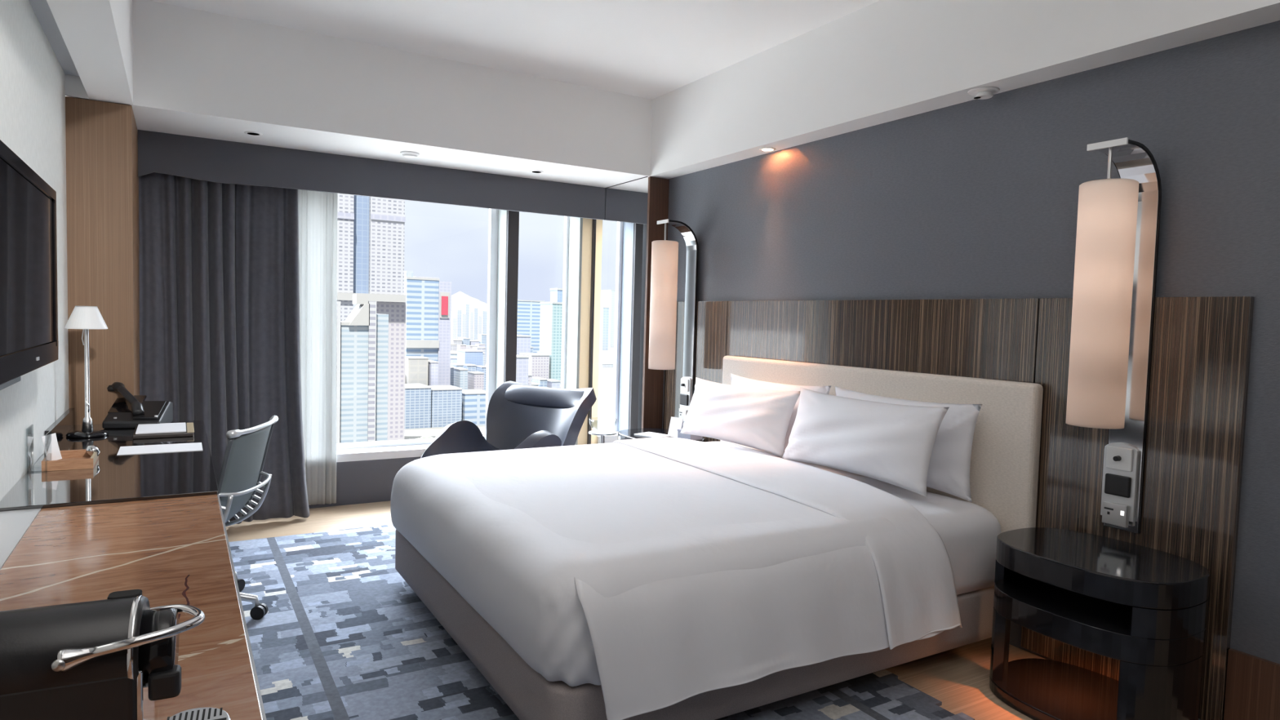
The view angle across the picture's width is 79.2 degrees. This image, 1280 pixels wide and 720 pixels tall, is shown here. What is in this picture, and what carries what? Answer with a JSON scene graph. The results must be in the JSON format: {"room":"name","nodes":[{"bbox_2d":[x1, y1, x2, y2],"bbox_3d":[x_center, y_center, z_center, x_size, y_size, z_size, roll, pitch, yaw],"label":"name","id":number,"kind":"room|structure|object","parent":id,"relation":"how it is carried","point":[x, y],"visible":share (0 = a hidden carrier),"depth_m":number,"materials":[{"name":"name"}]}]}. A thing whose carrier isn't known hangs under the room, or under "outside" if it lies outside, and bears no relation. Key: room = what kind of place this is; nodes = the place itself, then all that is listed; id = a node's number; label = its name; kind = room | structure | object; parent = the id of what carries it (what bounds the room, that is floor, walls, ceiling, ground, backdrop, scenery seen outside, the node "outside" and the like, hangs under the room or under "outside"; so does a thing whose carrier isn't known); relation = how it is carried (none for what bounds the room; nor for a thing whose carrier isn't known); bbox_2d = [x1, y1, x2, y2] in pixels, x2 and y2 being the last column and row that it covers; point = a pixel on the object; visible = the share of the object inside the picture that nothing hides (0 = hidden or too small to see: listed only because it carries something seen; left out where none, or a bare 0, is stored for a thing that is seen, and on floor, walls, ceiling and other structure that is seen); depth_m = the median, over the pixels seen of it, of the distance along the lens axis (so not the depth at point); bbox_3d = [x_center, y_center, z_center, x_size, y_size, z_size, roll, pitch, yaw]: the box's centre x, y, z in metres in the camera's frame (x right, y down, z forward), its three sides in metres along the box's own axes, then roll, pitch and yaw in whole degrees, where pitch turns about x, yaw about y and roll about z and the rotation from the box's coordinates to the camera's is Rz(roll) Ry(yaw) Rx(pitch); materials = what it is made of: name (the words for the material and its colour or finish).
{"room":"hotel room","nodes":[
{"label":"hotel room","id":0,"kind":"room"},
{"bbox_2d":[0,0,69,501],"bbox_3d":[-0.807,-0.135,0.250,0.200,2.838,8.070,0,4,-31],"label":"wall","id":1,"kind":"structure","parent":0,"point":[33,78],"depth_m":2.88,"materials":[{"name":"paint"}]},
{"bbox_2d":[0,139,58,390],"bbox_3d":[-1.718,-0.243,2.082,0.106,0.594,1.323,0,4,-31],"label":"television","id":2,"kind":"object","parent":1,"relation":"attached to","point":[28,297],"visible":1,"depth_m":2.14,"materials":[{"name":"black plastic"}]},
{"bbox_2d":[28,0,79,76],"bbox_3d":[-0.699,-1.345,0.347,0.094,0.425,7.870,0,4,-31],"label":"trim","id":3,"kind":"structure","parent":1,"relation":"attached to","point":[41,8],"depth_m":3.17,"materials":[{"name":"grey paint"}]},
{"bbox_2d":[46,0,133,104],"bbox_3d":[-0.583,-1.296,0.419,0.179,0.525,7.870,0,4,-31],"label":"trim","id":4,"kind":"structure","parent":1,"relation":"attached to","point":[97,37],"depth_m":3.05,"materials":[{"name":"white paint"}]},
{"bbox_2d":[65,96,139,425],"bbox_3d":[-2.945,-0.144,4.299,0.267,2.309,1.060,0,4,-31],"label":"wood wall panel","id":5,"kind":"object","parent":1,"relation":"attached to","point":[102,179],"depth_m":3.83,"materials":[{"name":"brown wood"}]},
{"bbox_2d":[308,456,421,508],"bbox_3d":[-1.497,0.828,5.702,3.648,0.297,0.250,0,4,-31],"label":"wall","id":6,"kind":"structure","parent":0,"point":[361,482],"depth_m":5.33,"materials":[{"name":"grey paint"}]},
{"bbox_2d":[336,208,497,462],"bbox_3d":[-2.018,-0.250,5.316,2.350,1.868,0.250,0,4,-31],"label":"window","id":7,"kind":"structure","parent":6,"relation":"attached to","point":[392,449],"depth_m":5.88,"materials":[{"name":"white metal"}]},
{"bbox_2d":[494,209,595,444],"bbox_3d":[-0.749,-0.256,6.066,0.733,1.868,0.260,0,4,-31],"label":"window","id":8,"kind":"structure","parent":6,"relation":"attached to","point":[580,233],"depth_m":6.10,"materials":[{"name":"grey metal"}]},
{"bbox_2d":[591,219,647,444],"bbox_3d":[-0.165,-0.258,6.413,0.624,1.868,0.260,0,4,-31],"label":"window","id":9,"kind":"structure","parent":6,"relation":"attached to","point":[631,242],"depth_m":6.38,"materials":[{"name":"beige metal"}]},
{"bbox_2d":[149,0,879,99],"bbox_3d":[0.989,-1.635,1.244,4.315,0.150,8.120,0,4,-31],"label":"ceiling","id":10,"kind":"structure","parent":0,"point":[647,49],"depth_m":4.09,"materials":[{"name":"white paint"}]},
{"bbox_2d":[225,501,1046,719],"bbox_3d":[0.650,1.302,1.836,4.315,0.120,9.130,0,4,-31],"label":"floor","id":11,"kind":"structure","parent":0,"point":[958,677],"depth_m":3.08,"materials":[{"name":"brown wood"}]},
{"bbox_2d":[0,408,218,511],"bbox_3d":[-2.095,0.692,3.179,0.573,0.806,1.825,0,4,-31],"label":"desk","id":12,"kind":"object","parent":11,"relation":"on","point":[113,478],"visible":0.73,"depth_m":2.71,"materials":[{"name":"black glass"}]},
{"bbox_2d":[41,448,98,471],"bbox_3d":[-2.110,0.369,2.874,0.150,0.036,0.230,0,4,-31],"label":"wooden tray","id":13,"kind":"object","parent":12,"relation":"on","point":[71,459],"visible":0.84,"depth_m":2.80,"materials":[{"name":"brown wood"}]},
{"bbox_2d":[41,432,62,460],"bbox_3d":[-2.203,0.328,2.900,0.070,0.106,0.031,0,3,-23],"label":"leaflet","id":14,"kind":"object","parent":13,"relation":"in","point":[50,442],"visible":0.88,"depth_m":2.90,"materials":[{"name":"white paper"}]},
{"bbox_2d":[85,444,99,456],"bbox_3d":[-2.080,0.346,2.945,0.043,0.044,0.040,0,3,-25],"label":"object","id":15,"kind":"object","parent":13,"relation":"on","point":[90,450],"visible":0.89,"depth_m":2.93,"materials":[{"name":"silver metal"}]},
{"bbox_2d":[64,306,109,438],"bbox_3d":[-2.496,0.050,3.496,0.160,0.586,0.160,0,4,-31],"label":"desk lamp","id":16,"kind":"object","parent":12,"relation":"on","point":[84,317],"visible":1,"depth_m":3.47,"materials":[{"name":"white fabric"}]},
{"bbox_2d":[102,382,173,428],"bbox_3d":[-2.512,0.220,3.846,0.290,0.209,0.256,1,3,-17],"label":"telephone","id":17,"kind":"object","parent":12,"relation":"on","point":[129,411],"visible":0.98,"depth_m":3.80,"materials":[{"name":"black plastic"}]},
{"bbox_2d":[116,442,202,455],"bbox_3d":[-2.002,0.370,3.239,0.297,0.002,0.210,0,4,-31],"label":"paper sheet","id":18,"kind":"object","parent":12,"relation":"on","point":[131,450],"visible":1,"depth_m":3.23,"materials":[{"name":"white paper"}]},
{"bbox_2d":[132,422,194,439],"bbox_3d":[-2.241,0.331,3.650,0.239,0.023,0.340,0,4,-31],"label":"notepad","id":19,"kind":"object","parent":12,"relation":"on","point":[165,429],"visible":1,"depth_m":3.57,"materials":[{"name":"grey paper"}]},
{"bbox_2d":[0,493,266,719],"bbox_3d":[-0.750,0.896,0.920,0.573,0.713,3.438,0,4,-31],"label":"countertop","id":20,"kind":"structure","parent":11,"relation":"on","point":[173,550],"depth_m":1.76,"materials":[{"name":"brown wood"}]},
{"bbox_2d":[0,589,231,719],"bbox_3d":[-0.738,0.417,0.948,0.415,0.240,0.195,0,3,-26],"label":"coffee machine","id":21,"kind":"object","parent":20,"relation":"on","point":[111,658],"visible":1,"depth_m":0.91,"materials":[{"name":"black plastic"}]},
{"bbox_2d":[167,706,229,719],"bbox_3d":[-0.614,0.503,1.066,0.085,0.005,0.098,0,4,-31],"label":"grille","id":22,"kind":"object","parent":21,"relation":"attached to","point":[198,713],"depth_m":1.09,"materials":[{"name":"silver metal"}]},
{"bbox_2d":[229,524,974,719],"bbox_3d":[0.216,1.242,1.509,2.705,0.012,7.420,0,4,-31],"label":"carpet","id":23,"kind":"object","parent":11,"relation":"on","point":[342,635],"visible":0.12,"depth_m":2.97,"materials":[{"name":"blue carpet"}]},
{"bbox_2d":[217,415,278,619],"bbox_3d":[-1.908,0.669,3.232,0.700,0.831,0.734,1,3,-6],"label":"office chair","id":24,"kind":"object","parent":23,"relation":"on","point":[241,473],"visible":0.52,"depth_m":3.22,"materials":[{"name":"grey"}]},
{"bbox_2d":[420,380,596,457],"bbox_3d":[-0.796,0.602,4.631,0.783,0.871,0.918,3,4,31],"label":"lounge chair","id":25,"kind":"object","parent":23,"relation":"on","point":[518,415],"visible":0.58,"depth_m":4.85,"materials":[{"name":"grey leather"}]},
{"bbox_2d":[395,441,1001,719],"bbox_3d":[0.150,0.834,3.449,2.008,0.591,1.956,0,4,-31],"label":"bed","id":26,"kind":"object","parent":23,"relation":"on","point":[969,531],"visible":0.16,"depth_m":2.78,"materials":[{"name":"beige fabric"}]},
{"bbox_2d":[390,437,962,719],"bbox_3d":[0.017,0.699,3.317,1.710,0.421,2.135,0,4,-31],"label":"duvet","id":27,"kind":"object","parent":26,"relation":"on","point":[657,573],"visible":1,"depth_m":2.56,"materials":[{"name":"white fabric"}]},
{"bbox_2d":[680,377,799,457],"bbox_3d":[0.519,0.296,4.231,0.202,0.333,0.888,-1,4,-34],"label":"pillow","id":28,"kind":"object","parent":27,"relation":"on","point":[757,419],"visible":1,"depth_m":4.09,"materials":[{"name":"white fabric"}]},
{"bbox_2d":[782,386,949,497],"bbox_3d":[0.965,0.340,3.468,0.209,0.356,0.885,0,4,-30],"label":"pillow","id":29,"kind":"object","parent":27,"relation":"on","point":[893,444],"visible":1,"depth_m":3.33,"materials":[{"name":"white fabric"}]},
{"bbox_2d":[730,373,831,452],"bbox_3d":[0.730,0.306,4.259,0.155,0.403,0.830,0,3,-25],"label":"pillow","id":30,"kind":"object","parent":26,"relation":"on","point":[736,380],"visible":0.12,"depth_m":4.18,"materials":[{"name":"white fabric"}]},
{"bbox_2d":[835,386,982,502],"bbox_3d":[1.165,0.356,3.523,0.146,0.404,0.830,0,3,-27],"label":"pillow","id":31,"kind":"object","parent":26,"relation":"on","point":[948,469],"visible":0.32,"depth_m":3.24,"materials":[{"name":"white fabric"}]},
{"bbox_2d":[588,417,617,443],"bbox_3d":[-0.269,0.717,5.463,0.280,0.610,0.280,0,4,-31],"label":"side table","id":32,"kind":"object","parent":11,"relation":"on","point":[602,433],"visible":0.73,"depth_m":5.44,"materials":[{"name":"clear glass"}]},
{"bbox_2d":[588,417,617,432],"bbox_3d":[-0.262,0.460,5.449,0.200,0.094,0.200,0,4,-31],"label":"bowl","id":33,"kind":"object","parent":32,"relation":"on","point":[593,431],"depth_m":5.46,"materials":[{"name":"clear plastic"}]},
{"bbox_2d":[617,428,704,441],"bbox_3d":[0.127,0.772,5.102,0.485,0.560,0.631,0,4,-31],"label":"nightstand","id":34,"kind":"object","parent":11,"relation":"on","point":[624,434],"visible":0.15,"depth_m":5.16,"materials":[{"name":"black paint"}]},
{"bbox_2d":[634,431,669,437],"bbox_3d":[0.086,0.489,5.052,0.200,0.006,0.150,4,4,41],"label":"notepad","id":35,"kind":"object","parent":34,"relation":"on","point":[650,434],"visible":0.93,"depth_m":5.04,"materials":[{"name":"white paper"}]},
{"bbox_2d":[667,417,684,437],"bbox_3d":[0.239,0.435,5.029,0.095,0.125,0.070,4,4,39],"label":"tent card","id":36,"kind":"object","parent":34,"relation":"on","point":[676,423],"visible":0.78,"depth_m":5.02,"materials":[{"name":"white paper"}]},
{"bbox_2d":[677,428,702,440],"bbox_3d":[0.319,0.474,4.933,0.114,0.062,0.120,-1,4,-43],"label":"tissue box","id":37,"kind":"object","parent":34,"relation":"on","point":[691,437],"visible":0.33,"depth_m":4.90,"materials":[{"name":"grey"}]},
{"bbox_2d":[989,527,1209,719],"bbox_3d":[1.566,0.941,2.685,0.485,0.560,0.631,0,4,-31],"label":"nightstand","id":38,"kind":"object","parent":11,"relation":"on","point":[1144,608],"visible":1,"depth_m":2.55,"materials":[{"name":"black paint"}]},
{"bbox_2d":[993,575,1206,666],"bbox_3d":[1.568,0.878,2.682,0.476,0.085,0.624,0,4,-31],"label":"shelf","id":39,"kind":"object","parent":38,"relation":"attached to","point":[1089,624],"depth_m":2.52,"materials":[{"name":"black paint"}]},
{"bbox_2d":[662,20,1279,719],"bbox_3d":[2.272,0.097,2.216,0.200,2.333,8.270,0,4,-31],"label":"wall","id":40,"kind":"structure","parent":0,"point":[977,198],"depth_m":3.10,"materials":[{"name":"grey paint"}]},
{"bbox_2d":[65,0,666,193],"bbox_3d":[-1.349,-1.646,5.174,4.315,0.675,1.110,0,4,-31],"label":"ceiling soffit","id":41,"kind":"structure","parent":40,"relation":"attached to","point":[197,73],"depth_m":4.47,"materials":[{"name":"white paint"}]},
{"bbox_2d":[400,151,419,157],"bbox_3d":[-1.438,-1.280,4.838,0.116,0.025,0.116,0,4,-31],"label":"smoke detector","id":42,"kind":"object","parent":41,"relation":"attached to","point":[406,153],"visible":1,"depth_m":4.80,"materials":[{"name":"white paint"}]},
{"bbox_2d":[137,129,604,219],"bbox_3d":[-1.568,-1.182,5.178,3.005,0.262,0.025,0,4,-31],"label":"curtain valance","id":43,"kind":"object","parent":40,"relation":"attached to","point":[211,160],"visible":1,"depth_m":5.00,"materials":[{"name":"grey fabric"}]},
{"bbox_2d":[138,172,309,524],"bbox_3d":[-2.500,-0.108,4.683,0.924,2.180,0.324,0,4,-34],"label":"curtain","id":44,"kind":"object","parent":43,"relation":"hanging from","point":[220,340],"visible":0.66,"depth_m":4.70,"materials":[{"name":"grey fabric"}]},
{"bbox_2d":[604,187,648,224],"bbox_3d":[0.004,-1.200,6.113,0.632,0.242,0.025,0,4,-31],"label":"curtain valance","id":45,"kind":"object","parent":40,"relation":"attached to","point":[621,206],"visible":0.58,"depth_m":6.03,"materials":[{"name":"grey fabric"}]},
{"bbox_2d":[641,176,669,428],"bbox_3d":[0.101,-0.126,5.511,0.159,2.309,0.025,0,4,-31],"label":"trim","id":46,"kind":"structure","parent":40,"relation":"attached to","point":[658,188],"depth_m":5.47,"materials":[{"name":"red wood"}]},
{"bbox_2d":[662,301,728,441],"bbox_3d":[0.360,0.320,5.210,0.026,1.425,0.709,0,4,-31],"label":"wall panel","id":47,"kind":"object","parent":40,"relation":"attached to","point":[711,332],"visible":0.29,"depth_m":5.10,"materials":[{"name":"brown wood"}]},
{"bbox_2d":[648,218,698,422],"bbox_3d":[0.208,-0.231,5.130,0.310,1.365,0.176,0,4,-31],"label":"wall lamp","id":48,"kind":"object","parent":47,"relation":"attached to","point":[664,253],"visible":0.94,"depth_m":5.04,"materials":[{"name":"beige fabric"}]},
{"bbox_2d":[679,377,692,421],"bbox_3d":[0.296,0.262,5.219,0.044,0.299,0.116,0,4,-31],"label":"control panel","id":49,"kind":"object","parent":48,"relation":"attached to","point":[686,382],"visible":0.88,"depth_m":5.20,"materials":[{"name":"white metal"}]},
{"bbox_2d":[679,408,688,421],"bbox_3d":[0.292,0.372,5.225,0.018,0.080,0.086,0,4,-31],"label":"socket","id":50,"kind":"object","parent":49,"relation":"attached to","point":[682,411],"depth_m":5.21,"materials":[{"name":"white plastic"}]},
{"bbox_2d":[726,297,1039,382],"bbox_3d":[1.069,0.263,4.017,0.026,1.145,2.045,0,4,-31],"label":"wall panel","id":51,"kind":"object","parent":40,"relation":"attached to","point":[991,339],"visible":0.44,"depth_m":3.71,"materials":[{"name":"brown wood"}]},
{"bbox_2d":[720,355,1043,533],"bbox_3d":[1.049,0.433,3.965,0.062,0.800,2.060,0,4,-31],"label":"headboard","id":52,"kind":"object","parent":51,"relation":"attached to","point":[1004,466],"visible":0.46,"depth_m":3.24,"materials":[{"name":"beige fabric"}]},
{"bbox_2d":[649,0,1279,178],"bbox_3d":[2.242,-1.309,2.100,0.359,0.525,7.870,0,4,-31],"label":"ceiling soffit","id":53,"kind":"structure","parent":40,"relation":"attached to","point":[882,61],"depth_m":3.51,"materials":[{"name":"white paint"}]},
{"bbox_2d":[967,86,999,99],"bbox_3d":[1.442,-1.116,3.250,0.124,0.026,0.124,0,4,-31],"label":"smoke detector","id":54,"kind":"object","parent":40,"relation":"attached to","point":[983,92],"visible":1,"depth_m":3.23,"materials":[{"name":"white paint"}]},
{"bbox_2d":[1020,296,1254,719],"bbox_3d":[1.772,0.485,2.837,0.026,1.425,0.713,0,4,-31],"label":"wall panel","id":55,"kind":"object","parent":40,"relation":"attached to","point":[1201,350],"visible":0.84,"depth_m":2.66,"materials":[{"name":"brown wood"}]},
{"bbox_2d":[1065,137,1161,533],"bbox_3d":[1.647,-0.063,2.713,0.310,1.365,0.176,0,4,-31],"label":"wall lamp","id":56,"kind":"object","parent":55,"relation":"attached to","point":[1118,221],"visible":1,"depth_m":2.63,"materials":[{"name":"beige fabric"}]},
{"bbox_2d":[1100,442,1139,527],"bbox_3d":[1.731,0.450,2.809,0.044,0.299,0.116,0,4,-31],"label":"control panel","id":57,"kind":"object","parent":56,"relation":"attached to","point":[1121,460],"visible":1,"depth_m":2.80,"materials":[{"name":"silver metal"}]},
{"bbox_2d":[1102,500,1129,527],"bbox_3d":[1.728,0.560,2.814,0.018,0.080,0.086,0,4,-31],"label":"socket","id":58,"kind":"object","parent":57,"relation":"attached to","point":[1117,513],"depth_m":2.80,"materials":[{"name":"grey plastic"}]},
{"bbox_2d":[1223,648,1279,719],"bbox_3d":[3.050,1.225,0.701,0.020,0.285,4.340,0,4,-31],"label":"baseboard","id":59,"kind":"structure","parent":40,"relation":"attached to","point":[1252,692],"depth_m":2.49,"materials":[{"name":"red wood"}]},
{"label":"outside","id":60,"kind":"structure","parent":0,"visible":0},
{"bbox_2d":[404,347,613,435],"bbox_3d":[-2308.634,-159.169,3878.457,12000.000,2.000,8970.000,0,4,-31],"label":"ground","id":61,"kind":"structure","parent":60,"point":[606,374],"depth_m":1315.97,"materials":[{"name":"white"}]},
{"bbox_2d":[336,293,388,443],"bbox_3d":[-145.054,25.854,395.793,26.319,118.224,26.000,0,4,-31],"label":"tower","id":62,"kind":"structure","parent":61,"relation":"on","point":[362,338],"depth_m":384.56,"materials":[{"name":"grey concrete"}]},
{"bbox_2d":[352,293,368,304],"bbox_3d":[-139.750,-30.292,386.876,5.637,4.893,10.000,0,4,-31],"label":"plant","id":63,"kind":"object","parent":62,"relation":"on","point":[357,299],"depth_m":382.88,"materials":[{"name":"grey concrete"}]},
{"bbox_2d":[337,193,405,440],"bbox_3d":[-164.707,-21.595,464.730,42.052,204.521,30.000,0,4,-31],"label":"tower","id":64,"kind":"structure","parent":61,"relation":"on","point":[371,230],"depth_m":453.68,"materials":[{"name":"grey concrete"}]},
{"bbox_2d":[404,355,428,386],"bbox_3d":[-233.150,28.902,800.591,20.685,64.115,28.600,0,4,-31],"label":"building","id":65,"kind":"structure","parent":61,"relation":"on","point":[416,367],"depth_m":787.92,"materials":[{"name":"grey concrete"}]},
{"bbox_2d":[404,383,431,429],"bbox_3d":[-223.399,44.362,750.344,31.373,39.148,40.600,0,4,-31],"label":"office block","id":66,"kind":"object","parent":61,"relation":"on","point":[417,396],"visible":0.57,"depth_m":734.96,"materials":[{"name":"grey concrete"}]},
{"bbox_2d":[404,271,451,385],"bbox_3d":[-236.504,-17.957,841.846,47.317,153.075,52.800,0,4,-31],"label":"office block","id":67,"kind":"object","parent":61,"relation":"on","point":[428,299],"visible":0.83,"depth_m":820.30,"materials":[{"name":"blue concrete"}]},
{"bbox_2d":[413,275,439,278],"bbox_3d":[-233.744,-86.855,835.305,25.840,4.599,30.000,0,4,-31],"label":"plant","id":68,"kind":"object","parent":67,"relation":"on","point":[415,276],"depth_m":821.91,"materials":[{"name":"white"}]},
{"bbox_2d":[427,360,438,385],"bbox_3d":[-217.485,31.048,804.237,7.741,60.293,28.600,0,4,-31],"label":"building","id":69,"kind":"structure","parent":61,"relation":"on","point":[433,373],"depth_m":791.77,"materials":[{"name":"grey concrete"}]},
{"bbox_2d":[404,433,484,439],"bbox_3d":[-193.672,66.670,658.837,120.000,6.000,14.000,1,3,-11],"label":"elevated road","id":70,"kind":"structure","parent":61,"relation":"on","point":[407,436],"depth_m":656.24,"materials":[{"name":"grey concrete"}]},
{"bbox_2d":[427,385,462,427],"bbox_3d":[-196.564,45.364,766.391,29.844,36.892,38.600,0,4,-31],"label":"office block","id":71,"kind":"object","parent":61,"relation":"on","point":[446,400],"visible":0.75,"depth_m":749.82,"materials":[{"name":"grey concrete"}]},
{"bbox_2d":[450,317,457,339],"bbox_3d":[-599.935,-86.324,2469.944,11.847,95.910,60.000,0,4,-31],"label":"tower","id":72,"kind":"structure","parent":61,"relation":"on","point":[454,321],"depth_m":2444.20,"materials":[{"name":"white"}]},
{"bbox_2d":[452,310,461,339],"bbox_3d":[-601.414,-102.887,2537.863,13.112,121.641,60.000,0,4,-31],"label":"tower","id":73,"kind":"structure","parent":61,"relation":"on","point":[455,313],"depth_m":2512.57,"materials":[{"name":"white"}]},
{"bbox_2d":[453,368,467,389],"bbox_3d":[-194.420,34.582,838.431,8.910,50.838,22.600,0,4,-31],"label":"building","id":74,"kind":"structure","parent":61,"relation":"on","point":[460,375],"depth_m":829.27,"materials":[{"name":"grey concrete"}]},
{"bbox_2d":[461,314,466,337],"bbox_3d":[-601.123,-100.409,2608.163,13.572,109.201,60.000,0,4,-31],"label":"tower","id":75,"kind":"structure","parent":61,"relation":"on","point":[464,317],"depth_m":2581.59,"materials":[{"name":"white"}]},
{"bbox_2d":[460,303,469,337],"bbox_3d":[-605.735,-121.156,2673.925,11.203,143.345,60.000,0,4,-31],"label":"tower","id":76,"kind":"structure","parent":61,"relation":"on","point":[464,308],"depth_m":2649.27,"materials":[{"name":"white"}]},
{"bbox_2d":[462,364,476,371],"bbox_3d":[-197.331,31.156,889.527,10.763,52.062,22.600,0,4,-31],"label":"building","id":77,"kind":"structure","parent":61,"relation":"on","point":[471,367],"depth_m":879.63,"materials":[{"name":"grey concrete"}]},
{"bbox_2d":[457,349,483,365],"bbox_3d":[-203.375,21.793,923.920,22.279,66.753,30.600,0,4,-31],"label":"building","id":78,"kind":"structure","parent":61,"relation":"on","point":[473,357],"depth_m":911.55,"materials":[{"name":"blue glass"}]},
{"bbox_2d":[468,311,473,340],"bbox_3d":[-605.888,-111.651,2744.451,10.830,116.828,60.000,0,4,-31],"label":"tower","id":79,"kind":"structure","parent":61,"relation":"on","point":[471,313],"depth_m":2719.39,"materials":[{"name":"white"}]},
{"bbox_2d":[462,389,485,425],"bbox_3d":[-168.911,47.651,780.683,28.034,32.303,36.600,0,4,-31],"label":"office block","id":80,"kind":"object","parent":61,"relation":"on","point":[473,401],"visible":0.54,"depth_m":764.05,"materials":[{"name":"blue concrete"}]},
{"bbox_2d":[469,307,478,340],"bbox_3d":[-605.753,-122.794,2813.709,13.152,131.685,60.000,0,4,-31],"label":"tower","id":81,"kind":"structure","parent":61,"relation":"on","point":[475,310],"depth_m":2787.96,"materials":[{"name":"white"}]},
{"bbox_2d":[467,371,484,390],"bbox_3d":[-178.818,36.733,841.629,11.077,47.050,22.600,0,4,-31],"label":"building","id":82,"kind":"structure","parent":61,"relation":"on","point":[475,379],"depth_m":832.82,"materials":[{"name":"grey concrete"}]},
{"bbox_2d":[472,346,485,366],"bbox_3d":[-265.941,6.748,1279.272,14.929,55.432,22.600,0,4,-31],"label":"building","id":83,"kind":"structure","parent":61,"relation":"on","point":[482,348],"depth_m":1272.07,"materials":[{"name":"grey concrete"}]},
{"bbox_2d":[477,315,481,339],"bbox_3d":[-606.050,-112.388,2884.212,12.952,103.363,60.000,0,4,-31],"label":"tower","id":84,"kind":"structure","parent":61,"relation":"on","point":[479,317],"depth_m":2858.26,"materials":[{"name":"white"}]},
{"bbox_2d":[475,365,486,391],"bbox_3d":[-185.306,31.967,901.701,6.539,49.796,22.600,0,4,-31],"label":"building","id":85,"kind":"structure","parent":61,"relation":"on","point":[478,368],"depth_m":892.39,"materials":[{"name":"grey concrete"}]},
{"bbox_2d":[478,334,486,364],"bbox_3d":[-346.876,-24.075,1722.290,20.060,65.249,22.600,0,4,-31],"label":"building","id":86,"kind":"structure","parent":61,"relation":"on","point":[482,338],"depth_m":1711.33,"materials":[{"name":"grey concrete"}]},
{"bbox_2d":[477,311,487,334],"bbox_3d":[-602.473,-125.655,2955.371,16.456,122.444,60.000,0,4,-31],"label":"tower","id":87,"kind":"structure","parent":61,"relation":"on","point":[483,313],"depth_m":2930.33,"materials":[{"name":"white"}]},
{"bbox_2d":[515,355,528,384],"bbox_3d":[-107.497,33.638,675.196,11.500,74.884,24.600,0,4,-31],"label":"building","id":88,"kind":"structure","parent":61,"relation":"on","point":[522,362],"depth_m":663.65,"materials":[{"name":"grey concrete"}]},
{"bbox_2d":[516,334,531,355],"bbox_3d":[-130.703,17.901,827.007,16.179,88.826,30.600,0,4,-31],"label":"building","id":89,"kind":"structure","parent":61,"relation":"on","point":[523,342],"depth_m":812.33,"materials":[{"name":"grey concrete"}]},
{"bbox_2d":[516,299,544,353],"bbox_3d":[-179.863,-25.781,1202.760,44.399,133.225,50.600,0,4,-31],"label":"office block","id":90,"kind":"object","parent":61,"relation":"on","point":[528,311],"visible":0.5,"depth_m":1179.06,"materials":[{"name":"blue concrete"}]},
{"bbox_2d":[520,353,550,378],"bbox_3d":[-105.834,29.876,772.694,19.531,72.071,30.600,0,4,-31],"label":"building","id":91,"kind":"structure","parent":61,"relation":"on","point":[539,363],"depth_m":758.47,"materials":[{"name":"grey concrete"}]},
{"bbox_2d":[531,377,547,387],"bbox_3d":[-95.657,42.767,729.792,7.591,51.472,22.600,0,4,-31],"label":"building","id":92,"kind":"structure","parent":61,"relation":"on","point":[542,382],"depth_m":720.39,"materials":[{"name":"grey concrete"}]},
{"bbox_2d":[539,302,562,385],"bbox_3d":[-88.317,3.900,781.312,16.737,123.962,30.600,0,4,-31],"label":"tower","id":93,"kind":"structure","parent":61,"relation":"on","point":[551,313],"depth_m":767.23,"materials":[{"name":"grey concrete"}]},
{"bbox_2d":[546,378,560,388],"bbox_3d":[-84.476,43.682,732.892,9.032,49.921,22.600,0,4,-31],"label":"building","id":94,"kind":"structure","parent":61,"relation":"on","point":[551,383],"depth_m":723.03,"materials":[{"name":"grey concrete"}]},
{"bbox_2d":[550,288,562,302],"bbox_3d":[-87.942,-5.947,820.489,10.851,139.456,18.600,0,4,-31],"label":"tower","id":95,"kind":"structure","parent":61,"relation":"on","point":[556,294],"depth_m":809.56,"materials":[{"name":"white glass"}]},
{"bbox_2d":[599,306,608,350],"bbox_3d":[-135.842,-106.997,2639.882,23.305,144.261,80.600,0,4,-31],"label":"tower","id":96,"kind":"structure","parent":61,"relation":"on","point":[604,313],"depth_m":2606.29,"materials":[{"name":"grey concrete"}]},
{"bbox_2d":[599,361,613,367],"bbox_3d":[-80.071,10.808,1736.916,43.092,8.551,60.600,0,4,-31],"label":"hall","id":97,"kind":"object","parent":61,"relation":"on","point":[605,364],"visible":0.57,"depth_m":1709.87,"materials":[{"name":"grey concrete"}]},
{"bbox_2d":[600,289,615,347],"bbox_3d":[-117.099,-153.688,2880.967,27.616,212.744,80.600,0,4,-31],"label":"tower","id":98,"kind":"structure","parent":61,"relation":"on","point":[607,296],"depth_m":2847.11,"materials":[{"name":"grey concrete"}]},
{"bbox_3d":[-1.445,-1.257,5.599,3.648,0.153,0.230,0,4,-31],"label":"lintel","id":99,"kind":"object","parent":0,"visible":0},
{"bbox_2d":[297,189,337,505],"bbox_3d":[-2.144,-0.124,5.069,0.307,2.170,0.063,0,4,-31],"label":"sheer curtain","id":100,"kind":"object","parent":99,"relation":"hanging from","point":[317,211],"visible":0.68,"depth_m":5.08,"materials":[{"name":"white fabric"}]},
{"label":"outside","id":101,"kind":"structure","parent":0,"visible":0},
{"bbox_2d":[451,291,487,317],"bbox_3d":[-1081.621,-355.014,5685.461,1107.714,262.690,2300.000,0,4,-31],"label":"hills","id":102,"kind":"structure","parent":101,"point":[459,298],"depth_m":5089.18,"materials":[{"name":"white"}]},
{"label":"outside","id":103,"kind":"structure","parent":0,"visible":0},
{"bbox_2d":[597,379,613,431],"bbox_3d":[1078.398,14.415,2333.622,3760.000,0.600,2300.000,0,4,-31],"label":"water","id":104,"kind":"structure","parent":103,"point":[605,409],"depth_m":899.28,"materials":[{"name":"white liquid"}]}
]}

